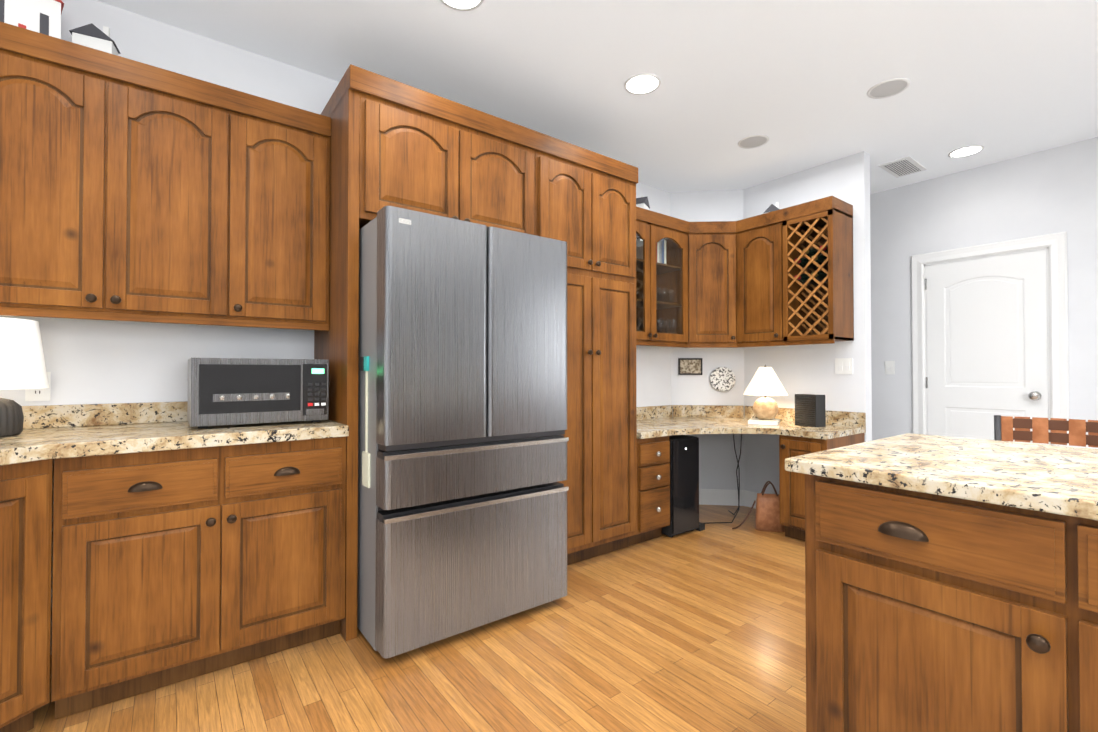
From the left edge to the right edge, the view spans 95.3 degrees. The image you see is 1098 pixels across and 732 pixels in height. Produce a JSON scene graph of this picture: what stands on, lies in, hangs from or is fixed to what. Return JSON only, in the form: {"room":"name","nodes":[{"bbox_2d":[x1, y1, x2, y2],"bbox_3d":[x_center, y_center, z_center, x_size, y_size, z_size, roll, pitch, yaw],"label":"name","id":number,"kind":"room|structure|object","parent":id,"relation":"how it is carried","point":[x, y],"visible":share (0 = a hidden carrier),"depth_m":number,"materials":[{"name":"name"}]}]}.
{"room":"kitchen","nodes":[
{"label":"kitchen","id":0,"kind":"room"},
{"bbox_2d":[0,0,670,654],"bbox_3d":[-0.715,-0.178,3.061,7.450,2.700,0.100,1,-1,-37],"label":"wall","id":1,"kind":"structure","parent":0,"point":[110,362],"depth_m":2.25,"materials":[{"name":"paint"}]},
{"bbox_2d":[25,372,50,400],"bbox_3d":[-2.030,0.081,1.987,0.070,0.115,0.007,1,-1,-37],"label":"electrical outlet","id":2,"kind":"object","parent":1,"relation":"attached to","point":[41,394],"visible":0.44,"depth_m":1.99,"materials":[{"name":"white plastic"}]},
{"bbox_2d":[0,22,251,326],"bbox_3d":[-1.757,-0.688,1.998,0.903,0.974,0.330,1,-1,-37],"label":"upper cabinet","id":3,"kind":"object","parent":1,"relation":"attached to","point":[133,190],"depth_m":1.89,"materials":[{"name":"brown wood"}]},
{"bbox_2d":[0,0,63,38],"bbox_3d":[-1.947,-1.294,1.846,0.122,0.390,0.216,-1,-1,41],"label":"house","id":4,"kind":"object","parent":3,"relation":"on","point":[42,16],"visible":0.49,"depth_m":1.83,"materials":[{"name":"white wood"}]},
{"bbox_2d":[69,23,120,55],"bbox_3d":[-1.819,-1.232,2.006,0.136,0.270,0.092,0,-1,-27],"label":"house","id":5,"kind":"object","parent":3,"relation":"on","point":[91,35],"visible":0.33,"depth_m":1.97,"materials":[{"name":"white wood"}]},
{"bbox_2d":[240,95,330,329],"bbox_3d":[-1.310,-0.683,2.339,0.466,0.974,0.330,1,-1,-37],"label":"upper cabinet","id":6,"kind":"object","parent":1,"relation":"attached to","point":[288,263],"depth_m":2.25,"materials":[{"name":"brown wood"}]},
{"bbox_2d":[648,220,683,347],"bbox_3d":[1.242,-0.660,4.258,0.686,0.974,0.369,1,-1,-37],"label":"upper cabinet","id":7,"kind":"object","parent":1,"relation":"attached to","point":[662,238],"depth_m":3.86,"materials":[{"name":"brown wood"}]},
{"bbox_2d":[636,196,649,209],"bbox_3d":[0.706,-1.195,3.841,0.102,0.240,0.146,0,-1,28],"label":"house","id":8,"kind":"object","parent":7,"relation":"on","point":[642,202],"visible":0.4,"depth_m":3.80,"materials":[{"name":"white wood"}]},
{"bbox_2d":[699,489,756,508],"bbox_3d":[1.134,1.077,0.619,7.248,0.130,5.998,1,-1,-37],"label":"baseboard","id":9,"kind":"structure","parent":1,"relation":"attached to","point":[719,497],"depth_m":4.26,"materials":[{"name":"white"}]},
{"bbox_2d":[28,504,805,731],"bbox_3d":[1.134,1.172,0.618,7.450,0.060,6.200,1,-1,-37],"label":"floor","id":10,"kind":"structure","parent":0,"point":[698,631],"depth_m":1.91,"materials":[{"name":"brown wood"}]},
{"bbox_2d":[0,459,52,731],"bbox_3d":[-1.914,0.717,1.347,0.651,0.864,0.620,0,-1,15],"label":"base cabinet","id":11,"kind":"object","parent":10,"relation":"on","point":[25,549],"visible":0.96,"depth_m":1.50,"materials":[{"name":"brown wood"}]},
{"bbox_2d":[51,437,345,718],"bbox_3d":[-1.381,0.726,2.066,0.888,0.864,0.651,1,-1,-37],"label":"base cabinet","id":12,"kind":"object","parent":10,"relation":"on","point":[170,567],"visible":1,"depth_m":1.78,"materials":[{"name":"brown wood"}]},
{"bbox_2d":[0,401,348,465],"bbox_3d":[-1.666,0.220,1.618,1.893,0.136,1.027,1,-1,-37],"label":"countertop","id":13,"kind":"structure","parent":12,"relation":"on","point":[62,431],"depth_m":1.92,"materials":[{"name":"stone"}]},
{"bbox_2d":[0,317,48,436],"bbox_3d":[-1.937,0.040,1.725,0.300,0.404,0.300,1,-1,-37],"label":"lamp","id":14,"kind":"object","parent":13,"relation":"on","point":[22,363],"visible":1,"depth_m":1.72,"materials":[{"name":"white fabric"}]},
{"bbox_2d":[187,358,328,428],"bbox_3d":[-1.283,0.110,2.207,0.495,0.276,0.394,1,-1,-37],"label":"microwave","id":15,"kind":"object","parent":13,"relation":"on","point":[228,391],"visible":1,"depth_m":2.04,"materials":[{"name":"grey metal"}]},
{"bbox_2d":[357,206,568,657],"bbox_3d":[-0.532,0.273,2.534,0.908,1.785,0.891,1,-1,-37],"label":"fridge","id":16,"kind":"object","parent":10,"relation":"on","point":[462,513],"visible":0.9,"depth_m":2.11,"materials":[{"name":"grey metal"}]},
{"bbox_2d":[360,356,369,487],"bbox_3d":[-0.769,0.230,2.093,0.010,0.540,0.105,1,-1,-37],"label":"hanging fly swatter","id":17,"kind":"object","parent":16,"relation":"hanging from","point":[364,363],"visible":0.92,"depth_m":2.08,"materials":[{"name":"beige plastic"}]},
{"bbox_2d":[314,64,637,640],"bbox_3d":[-0.316,-0.051,2.883,1.780,2.442,0.658,1,-1,-37],"label":"cabinet surround","id":18,"kind":"object","parent":10,"relation":"on","point":[394,143],"visible":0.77,"depth_m":2.64,"materials":[{"name":"brown wood"}]},
{"bbox_2d":[629,436,669,545],"bbox_3d":[0.524,0.822,3.513,0.327,0.708,0.656,1,-1,-37],"label":"base cabinet","id":19,"kind":"object","parent":10,"relation":"on","point":[653,487],"visible":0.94,"depth_m":3.27,"materials":[{"name":"brown wood"}]},
{"bbox_2d":[637,405,865,439],"bbox_3d":[1.212,0.399,3.598,1.518,0.140,1.361,1,-1,-37],"label":"countertop","id":20,"kind":"structure","parent":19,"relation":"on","point":[656,421],"depth_m":3.63,"materials":[{"name":"stone"}]},
{"bbox_2d":[705,434,741,523],"bbox_3d":[1.302,0.827,3.811,0.584,0.701,0.236,1,-1,-37],"label":"cord","id":21,"kind":"object","parent":20,"relation":"hanging from","point":[737,483],"visible":0.85,"depth_m":3.81,"materials":[{"name":"black plastic"}]},
{"bbox_2d":[748,418,779,424],"bbox_3d":[1.618,0.417,3.762,0.204,0.024,0.264,0,-1,28],"label":"books","id":22,"kind":"object","parent":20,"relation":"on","point":[763,422],"visible":0.93,"depth_m":3.67,"materials":[{"name":"white paper"}]},
{"bbox_2d":[743,365,787,419],"bbox_3d":[1.634,0.196,3.777,0.312,0.415,0.312,1,-1,-37],"label":"desk lamp","id":23,"kind":"object","parent":22,"relation":"on","point":[765,381],"visible":1,"depth_m":3.71,"materials":[{"name":"white fabric"}]},
{"bbox_2d":[795,394,825,426],"bbox_3d":[1.863,0.315,3.573,0.102,0.224,0.170,0,-1,-25],"label":"speaker box","id":24,"kind":"object","parent":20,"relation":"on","point":[810,410],"visible":1,"depth_m":3.52,"materials":[{"name":"black plastic"}]},
{"bbox_2d":[662,435,704,536],"bbox_3d":[0.851,0.844,3.675,0.350,0.672,0.440,1,-1,-37],"label":"tower","id":25,"kind":"object","parent":10,"relation":"on","point":[684,483],"visible":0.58,"depth_m":3.47,"materials":[{"name":"black plastic"}]},
{"bbox_2d":[732,481,784,531],"bbox_3d":[1.518,1.006,3.597,0.308,0.345,0.263,1,-1,-37],"label":"leather bag","id":26,"kind":"object","parent":10,"relation":"on","point":[767,515],"visible":0.96,"depth_m":3.58,"materials":[{"name":"brown leather"}]},
{"bbox_2d":[779,433,864,540],"bbox_3d":[1.877,0.822,3.450,0.632,0.710,0.312,1,-1,-37],"label":"base cabinet","id":27,"kind":"object","parent":10,"relation":"on","point":[792,499],"visible":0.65,"depth_m":3.33,"materials":[{"name":"brown wood"}]},
{"bbox_2d":[805,474,1008,731],"bbox_3d":[1.037,0.706,1.218,0.624,0.882,0.536,1,-1,-37],"label":"base cabinet","id":28,"kind":"object","parent":10,"relation":"on","point":[926,612],"depth_m":1.08,"materials":[{"name":"brown wood"}]},
{"bbox_2d":[994,415,1097,447],"bbox_3d":[1.733,0.672,1.672,0.502,0.967,0.476,1,-1,-37],"label":"bar stool","id":29,"kind":"object","parent":10,"relation":"on","point":[1058,428],"visible":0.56,"depth_m":1.88,"materials":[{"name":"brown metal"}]},
{"bbox_2d":[1005,506,1097,731],"bbox_3d":[1.347,0.701,0.812,0.624,0.882,0.752,1,-1,-37],"label":"base cabinet","id":30,"kind":"object","parent":10,"relation":"on","point":[1051,559],"depth_m":0.89,"materials":[{"name":"brown wood"}]},
{"bbox_2d":[785,433,1097,520],"bbox_3d":[1.619,0.242,0.644,0.870,0.032,2.235,1,-1,-37],"label":"countertop","id":31,"kind":"structure","parent":30,"relation":"on","point":[1057,479],"depth_m":1.15,"materials":[{"name":"stone"}]},
{"bbox_2d":[97,0,1097,193],"bbox_3d":[1.134,-1.588,0.652,7.450,0.060,6.200,1,-1,-37],"label":"ceiling","id":32,"kind":"structure","parent":0,"point":[794,81],"depth_m":2.57,"materials":[{"name":"white paint"}]},
{"bbox_2d":[440,0,483,10],"bbox_3d":[-0.366,-1.538,2.067,0.200,0.004,0.200,1,-1,-37],"label":"recessed light","id":33,"kind":"object","parent":32,"relation":"in","point":[463,5],"visible":1,"depth_m":2.12,"materials":[{"name":"white"}]},
{"bbox_2d":[624,73,660,94],"bbox_3d":[0.507,-1.530,2.720,0.200,0.004,0.200,1,-1,-37],"label":"recessed light","id":34,"kind":"object","parent":32,"relation":"in","point":[643,83],"visible":1,"depth_m":2.71,"materials":[{"name":"white"}]},
{"bbox_2d":[738,135,768,148],"bbox_3d":[1.387,-1.522,3.396,0.200,0.004,0.200,1,-1,-37],"label":"ceiling speaker","id":35,"kind":"object","parent":32,"relation":"in","point":[753,141],"visible":1,"depth_m":3.39,"materials":[{"name":"white plastic"}]},
{"bbox_2d":[867,78,909,98],"bbox_3d":[1.872,-1.530,2.760,0.200,0.004,0.200,1,-1,-37],"label":"ceiling speaker","id":36,"kind":"object","parent":32,"relation":"in","point":[883,89],"visible":1,"depth_m":2.76,"materials":[{"name":"white plastic"}]},
{"bbox_2d":[878,156,926,177],"bbox_3d":[2.700,-1.513,3.818,0.380,0.012,0.200,1,-1,-37],"label":"ceiling vent","id":37,"kind":"object","parent":32,"relation":"in","point":[904,166],"visible":1,"depth_m":3.80,"materials":[{"name":"white"}]},
{"bbox_2d":[948,145,983,157],"bbox_3d":[2.956,-1.520,3.548,0.200,0.004,0.200,1,-1,-37],"label":"recessed light","id":38,"kind":"object","parent":32,"relation":"in","point":[965,151],"visible":1,"depth_m":3.54,"materials":[{"name":"white"}]},
{"bbox_2d":[671,189,744,489],"bbox_3d":[1.363,-0.163,4.310,0.430,2.700,0.430,1,-1,-37],"label":"wall","id":39,"kind":"structure","parent":0,"point":[718,463],"depth_m":4.30,"materials":[{"name":"paint"}]},
{"bbox_2d":[678,358,701,374],"bbox_3d":[1.219,0.005,4.315,0.200,0.145,0.019,0,-1,8],"label":"picture frame","id":40,"kind":"object","parent":39,"relation":"attached to","point":[689,366],"visible":0.93,"depth_m":4.31,"materials":[{"name":"black"}]},
{"bbox_2d":[676,219,759,347],"bbox_3d":[1.408,-0.662,4.040,0.686,0.974,0.334,1,-1,-37],"label":"upper cabinet","id":41,"kind":"object","parent":39,"relation":"attached to","point":[707,253],"depth_m":3.97,"materials":[{"name":"brown wood"}]},
{"bbox_2d":[710,367,734,390],"bbox_3d":[1.481,0.112,4.272,0.208,0.208,0.022,0,-1,8],"label":"plate","id":42,"kind":"object","parent":39,"relation":"attached to","point":[722,378],"visible":0.92,"depth_m":4.27,"materials":[{"name":"white ceramic"}]},
{"bbox_2d":[740,206,811,346],"bbox_3d":[1.704,-0.664,3.907,0.376,0.974,0.461,1,-1,-37],"label":"upper cabinet","id":43,"kind":"object","parent":39,"relation":"attached to","point":[782,277],"depth_m":3.74,"materials":[{"name":"brown wood"}]},
{"bbox_2d":[764,202,779,213],"bbox_3d":[1.749,-1.174,3.907,0.126,0.200,0.092,0,-1,33],"label":"house","id":44,"kind":"object","parent":43,"relation":"on","point":[771,207],"visible":0.19,"depth_m":3.87,"materials":[{"name":"white"}]},
{"bbox_2d":[743,151,871,493],"bbox_3d":[1.857,-0.165,4.099,0.100,2.700,1.365,1,-1,-37],"label":"wall","id":45,"kind":"structure","parent":0,"point":[804,369],"depth_m":3.77,"materials":[{"name":"paint"}]},
{"bbox_2d":[835,358,852,373],"bbox_3d":[2.141,0.002,3.633,0.010,0.115,0.118,1,-1,-37],"label":"light switch","id":46,"kind":"object","parent":45,"relation":"attached to","point":[843,365],"visible":1,"depth_m":3.63,"materials":[{"name":"white plastic"}]},
{"bbox_2d":[870,137,1097,448],"bbox_3d":[4.057,-0.180,2.862,0.100,2.700,6.000,1,-1,-37],"label":"wall","id":47,"kind":"structure","parent":0,"point":[1050,191],"depth_m":3.79,"materials":[{"name":"paint"}]},
{"bbox_2d":[885,361,894,373],"bbox_3d":[2.910,0.014,4.273,0.010,0.115,0.072,1,-1,-37],"label":"light switch","id":48,"kind":"object","parent":47,"relation":"attached to","point":[889,367],"visible":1,"depth_m":4.27,"materials":[{"name":"white plastic"}]},
{"bbox_2d":[911,231,1069,445],"bbox_3d":[3.258,0.131,3.764,0.078,2.100,0.905,1,-1,-37],"label":"door","id":49,"kind":"structure","parent":47,"relation":"attached to","point":[985,348],"depth_m":3.76,"materials":[{"name":"white wood"}]}
]}

